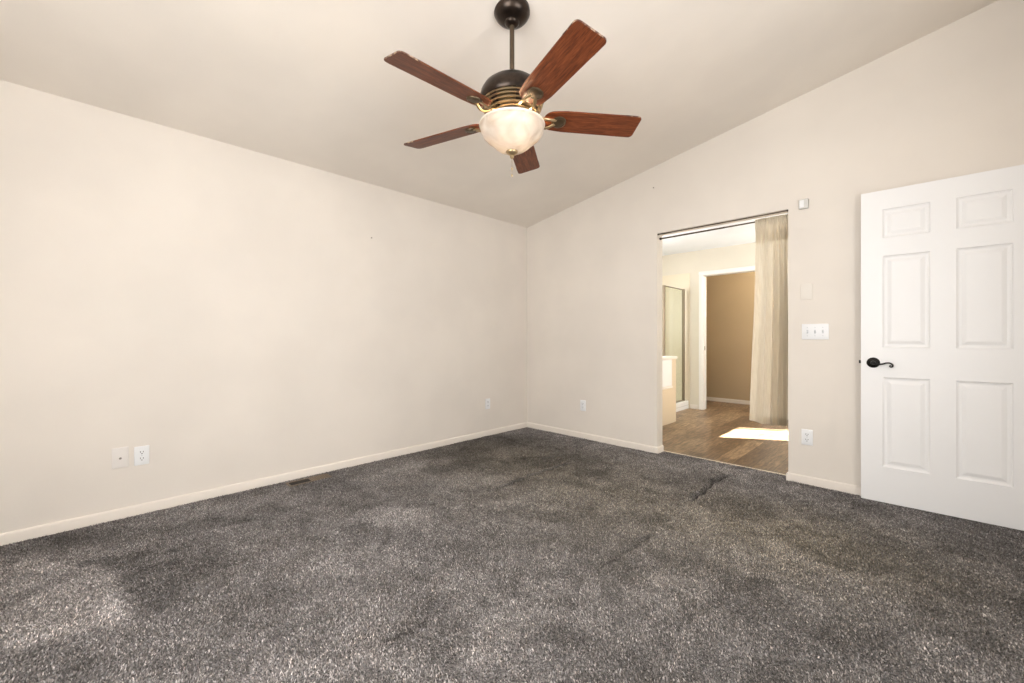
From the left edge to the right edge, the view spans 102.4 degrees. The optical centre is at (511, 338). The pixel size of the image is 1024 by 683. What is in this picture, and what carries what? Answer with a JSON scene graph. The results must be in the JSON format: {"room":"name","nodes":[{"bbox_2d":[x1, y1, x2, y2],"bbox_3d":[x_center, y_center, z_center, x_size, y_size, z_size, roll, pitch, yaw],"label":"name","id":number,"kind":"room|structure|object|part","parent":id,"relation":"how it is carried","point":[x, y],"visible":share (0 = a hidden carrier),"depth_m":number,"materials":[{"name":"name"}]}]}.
{"room":"empty bedroom","nodes":[
{"label":"empty bedroom","id":0,"kind":"room"},
{"bbox_2d":[0,80,526,533],"bbox_3d":[-1.625,-0.135,3.288,0.120,2.430,5.020,0,0,45],"label":"wall","id":1,"kind":"structure","parent":0,"point":[235,314],"depth_m":2.79,"materials":[{"name":"paint"}]},
{"bbox_2d":[112,446,128,468],"bbox_3d":[-2.344,0.714,2.466,0.014,0.122,0.074,0,0,45],"label":"plate","id":2,"kind":"object","parent":1,"relation":"attached to","point":[120,456],"visible":1,"depth_m":2.47,"materials":[{"name":"white plastic"}]},
{"bbox_2d":[134,445,148,465],"bbox_3d":[-2.279,0.720,2.536,0.009,0.115,0.070,0,0,45],"label":"wall outlet","id":3,"kind":"object","parent":1,"relation":"attached to","point":[141,453],"visible":1,"depth_m":2.53,"materials":[{"name":"white plastic"}]},
{"bbox_2d":[0,422,526,545],"bbox_3d":[-1.540,1.049,3.280,0.012,0.062,4.888,0,0,45],"label":"baseboard","id":4,"kind":"structure","parent":1,"relation":"attached to","point":[34,532],"depth_m":2.78,"materials":[{"name":"paint"}]},
{"bbox_2d":[485,398,489,408],"bbox_3d":[-0.268,0.724,4.568,0.009,0.115,0.070,0,0,45],"label":"wall outlet","id":5,"kind":"object","parent":1,"relation":"attached to","point":[487,401],"visible":1,"depth_m":4.56,"materials":[{"name":"white plastic"}]},
{"bbox_2d":[0,0,997,255],"bbox_3d":[1.239,-1.727,3.303,4.170,0.795,9.070,0,0,45],"label":"ceiling","id":6,"kind":"structure","parent":0,"point":[310,83],"depth_m":2.47,"materials":[{"name":"paint"}]},
{"bbox_2d":[384,0,640,176],"bbox_3d":[-0.033,-1.255,2.078,1.312,0.859,1.259,0,0,45],"label":"ceiling fan","id":7,"kind":"object","parent":6,"relation":"hanging from","point":[511,100],"visible":1,"depth_m":1.98,"materials":[{"name":"brown wood"}]},
{"bbox_3d":[-0.300,-1.128,1.816,0.508,0.006,0.149,0,13,-44],"label":"fan blade","id":8,"kind":"part","parent":7,"relation":"part of","materials":[{"name":"brown wood"}]},
{"bbox_3d":[-0.369,-1.128,2.303,0.508,0.006,0.149,0,14,28],"label":"fan blade","id":9,"kind":"part","parent":7,"relation":"part of","materials":[{"name":"brown wood"}]},
{"bbox_3d":[0.000,-1.023,2.107,0.332,0.138,0.332,0,0,45],"label":"lamp shade","id":10,"kind":"part","parent":7,"relation":"part of","materials":[{"name":"white glass"}]},
{"bbox_3d":[0.072,-1.128,2.519,0.149,0.006,0.508,-14,-2,10],"label":"fan blade","id":11,"kind":"part","parent":7,"relation":"part of","materials":[{"name":"brown wood"}]},
{"bbox_3d":[0.184,-1.128,1.732,0.149,0.006,0.508,15,-6,-25],"label":"fan blade","id":12,"kind":"part","parent":7,"relation":"part of","materials":[{"name":"brown wood"}]},
{"bbox_3d":[0.414,-1.128,2.166,0.508,0.006,0.149,0,-13,-8],"label":"fan blade","id":13,"kind":"part","parent":7,"relation":"part of","materials":[{"name":"brown wood"}]},
{"bbox_2d":[0,400,1023,682],"bbox_3d":[1.238,1.129,3.388,4.050,0.142,8.950,0,0,45],"label":"floor","id":14,"kind":"structure","parent":0,"point":[696,494],"depth_m":1.74,"materials":[{"name":"grey carpet"}]},
{"bbox_2d":[285,474,331,486],"bbox_3d":[-1.543,1.080,3.136,0.104,0.012,0.304,0,0,45],"label":"floor vent","id":15,"kind":"object","parent":14,"relation":"in","point":[323,476],"visible":1,"depth_m":3.13,"materials":[{"name":"beige metal"}]},
{"bbox_2d":[0,427,1023,682],"bbox_3d":[-0.100,1.078,1.949,3.920,0.055,5.023,0,0,45],"label":"carpet","id":16,"kind":"structure","parent":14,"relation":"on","point":[543,442],"depth_m":1.90,"materials":[{"name":"grey carpet"}]},
{"bbox_2d":[662,273,689,411],"bbox_3d":[2.157,0.033,6.425,0.885,2.106,0.860,0,0,45],"label":"shower stall","id":17,"kind":"object","parent":14,"relation":"on","point":[675,288],"visible":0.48,"depth_m":6.51,"materials":[{"name":"beige"}]},
{"bbox_3d":[2.176,0.100,5.907,0.036,1.730,0.034,0,0,45],"label":"frame post","id":18,"kind":"part","parent":17,"relation":"part of","materials":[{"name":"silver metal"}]},
{"bbox_3d":[2.661,0.100,6.397,0.036,1.730,0.034,0,0,45],"label":"frame post","id":19,"kind":"part","parent":17,"relation":"part of","materials":[{"name":"silver metal"}]},
{"bbox_2d":[664,451,785,474],"bbox_3d":[1.822,1.084,3.590,1.040,0.016,0.022,0,0,45],"label":"trim","id":20,"kind":"structure","parent":14,"relation":"on","point":[664,451],"depth_m":3.54,"materials":[{"name":"beige wood"}]},
{"bbox_2d":[662,356,676,425],"bbox_3d":[1.633,0.658,4.960,0.150,0.856,1.370,0,0,45],"label":"wall","id":21,"kind":"structure","parent":0,"point":[668,362],"depth_m":5.23,"materials":[{"name":"beige paint"}]},
{"bbox_3d":[1.880,0.436,5.116,0.012,0.338,0.470,0,0,45],"label":"access panel","id":22,"kind":"part","parent":21,"relation":"part of","materials":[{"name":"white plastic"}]},
{"bbox_2d":[662,242,754,404],"bbox_3d":[3.400,-0.132,5.878,3.420,2.436,0.110,0,0,45],"label":"wall","id":23,"kind":"structure","parent":0,"point":[742,255],"depth_m":6.35,"materials":[{"name":"paint"}]},
{"bbox_2d":[690,404,698,408],"bbox_3d":[2.818,1.055,6.367,0.125,0.062,0.012,0,0,45],"label":"baseboard","id":24,"kind":"structure","parent":23,"relation":"attached to","point":[692,406],"depth_m":6.36,"materials":[{"name":"paint"}]},
{"bbox_2d":[699,266,754,409],"bbox_3d":[3.223,0.032,6.040,0.896,2.109,0.132,0,0,45],"label":"door frame","id":25,"kind":"structure","parent":23,"relation":"attached to","point":[747,268],"depth_m":6.28,"materials":[{"name":"white wood"}]},
{"bbox_2d":[706,272,754,400],"bbox_3d":[3.960,-0.132,6.786,2.300,2.436,0.090,0,0,45],"label":"wall","id":26,"kind":"structure","parent":0,"point":[729,297],"depth_m":6.98,"materials":[{"name":"paint"}]},
{"bbox_2d":[706,397,749,404],"bbox_3d":[3.925,1.055,6.750,2.300,0.062,0.012,0,0,45],"label":"baseboard","id":27,"kind":"structure","parent":26,"relation":"attached to","point":[707,398],"depth_m":6.99,"materials":[{"name":"paint"}]},
{"bbox_2d":[527,0,1023,485],"bbox_3d":[1.618,-0.472,3.687,4.170,3.105,0.110,0,0,45],"label":"wall","id":28,"kind":"structure","parent":0,"point":[948,102],"depth_m":3.07,"materials":[{"name":"paint"}]},
{"bbox_2d":[580,400,585,410],"bbox_3d":[0.765,0.723,4.447,0.070,0.115,0.009,0,0,45],"label":"wall outlet","id":29,"kind":"object","parent":28,"relation":"attached to","point":[582,402],"visible":1,"depth_m":4.44,"materials":[{"name":"white plastic"}]},
{"bbox_2d":[527,422,656,452],"bbox_3d":[0.768,1.049,4.443,1.658,0.062,0.012,0,0,45],"label":"baseboard","id":30,"kind":"structure","parent":28,"relation":"attached to","point":[637,446],"depth_m":4.32,"materials":[{"name":"paint"}]},
{"bbox_2d":[657,445,663,453],"bbox_3d":[1.400,1.049,3.894,0.012,0.062,0.122,0,0,45],"label":"baseboard","id":31,"kind":"structure","parent":28,"relation":"attached to","point":[660,449],"depth_m":3.89,"materials":[{"name":"paint"}]},
{"bbox_2d":[659,221,754,239],"bbox_3d":[1.772,-0.944,3.539,1.040,0.024,0.024,0,0,45],"label":"tension rod","id":32,"kind":"object","parent":28,"relation":"attached to","point":[754,221],"visible":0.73,"depth_m":3.61,"materials":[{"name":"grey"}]},
{"bbox_2d":[749,214,787,426],"bbox_3d":[2.032,-0.138,3.275,0.283,1.645,0.114,0,0,45],"label":"sheer curtain","id":33,"kind":"object","parent":32,"relation":"hanging from","point":[769,366],"visible":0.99,"depth_m":3.27,"materials":[{"name":"beige fabric"}]},
{"bbox_2d":[657,210,787,234],"bbox_3d":[1.738,-0.976,3.505,1.040,0.014,0.014,0,0,45],"label":"tension rod","id":34,"kind":"object","parent":28,"relation":"attached to","point":[786,210],"visible":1,"depth_m":3.48,"materials":[{"name":"brown"}]},
{"bbox_2d":[799,198,808,209],"bbox_3d":[2.161,-0.996,3.052,0.060,0.070,0.030,0,0,45],"label":"sensor","id":35,"kind":"object","parent":28,"relation":"attached to","point":[803,203],"visible":1,"depth_m":3.04,"materials":[{"name":"white plastic"}]},
{"bbox_2d":[801,283,811,299],"bbox_3d":[2.179,-0.346,3.049,0.072,0.118,0.009,0,0,45],"label":"blank wall plate","id":36,"kind":"object","parent":28,"relation":"attached to","point":[806,289],"visible":1,"depth_m":3.05,"materials":[{"name":"beige plastic"}]},
{"bbox_2d":[801,429,812,445],"bbox_3d":[2.181,0.730,3.046,0.070,0.115,0.009,0,0,45],"label":"wall outlet","id":37,"kind":"object","parent":28,"relation":"attached to","point":[806,435],"visible":1,"depth_m":3.04,"materials":[{"name":"white plastic"}]},
{"bbox_2d":[802,324,828,339],"bbox_3d":[2.213,-0.050,3.009,0.162,0.115,0.017,0,0,45],"label":"light switch","id":38,"kind":"object","parent":28,"relation":"attached to","point":[809,331],"visible":1,"depth_m":3.01,"materials":[{"name":"white plastic"}]},
{"bbox_2d":[788,472,860,495],"bbox_3d":[2.534,1.049,2.695,1.232,0.062,0.012,0,0,45],"label":"baseboard","id":39,"kind":"structure","parent":28,"relation":"attached to","point":[843,487],"depth_m":2.96,"materials":[{"name":"paint"}]},
{"bbox_3d":[1.296,-0.462,0.482,0.120,3.085,4.900,0,0,45],"label":"wall","id":40,"kind":"structure","parent":0,"visible":0},
{"bbox_2d":[859,164,1023,530],"bbox_3d":[2.615,0.051,2.500,0.785,2.035,0.075,0,0,44],"label":"door","id":41,"kind":"structure","parent":40,"relation":"in","point":[942,360],"depth_m":2.49,"materials":[{"name":"white wood"}]},
{"bbox_3d":[2.374,0.159,2.709,0.068,0.068,0.034,0,0,43],"label":"handle","id":42,"kind":"part","parent":41,"relation":"part of","materials":[{"name":"black metal"}]},
{"bbox_3d":[2.398,0.169,2.666,0.107,0.041,0.017,0,0,43],"label":"lever","id":43,"kind":"part","parent":41,"relation":"part of","materials":[{"name":"black metal"}]}
]}

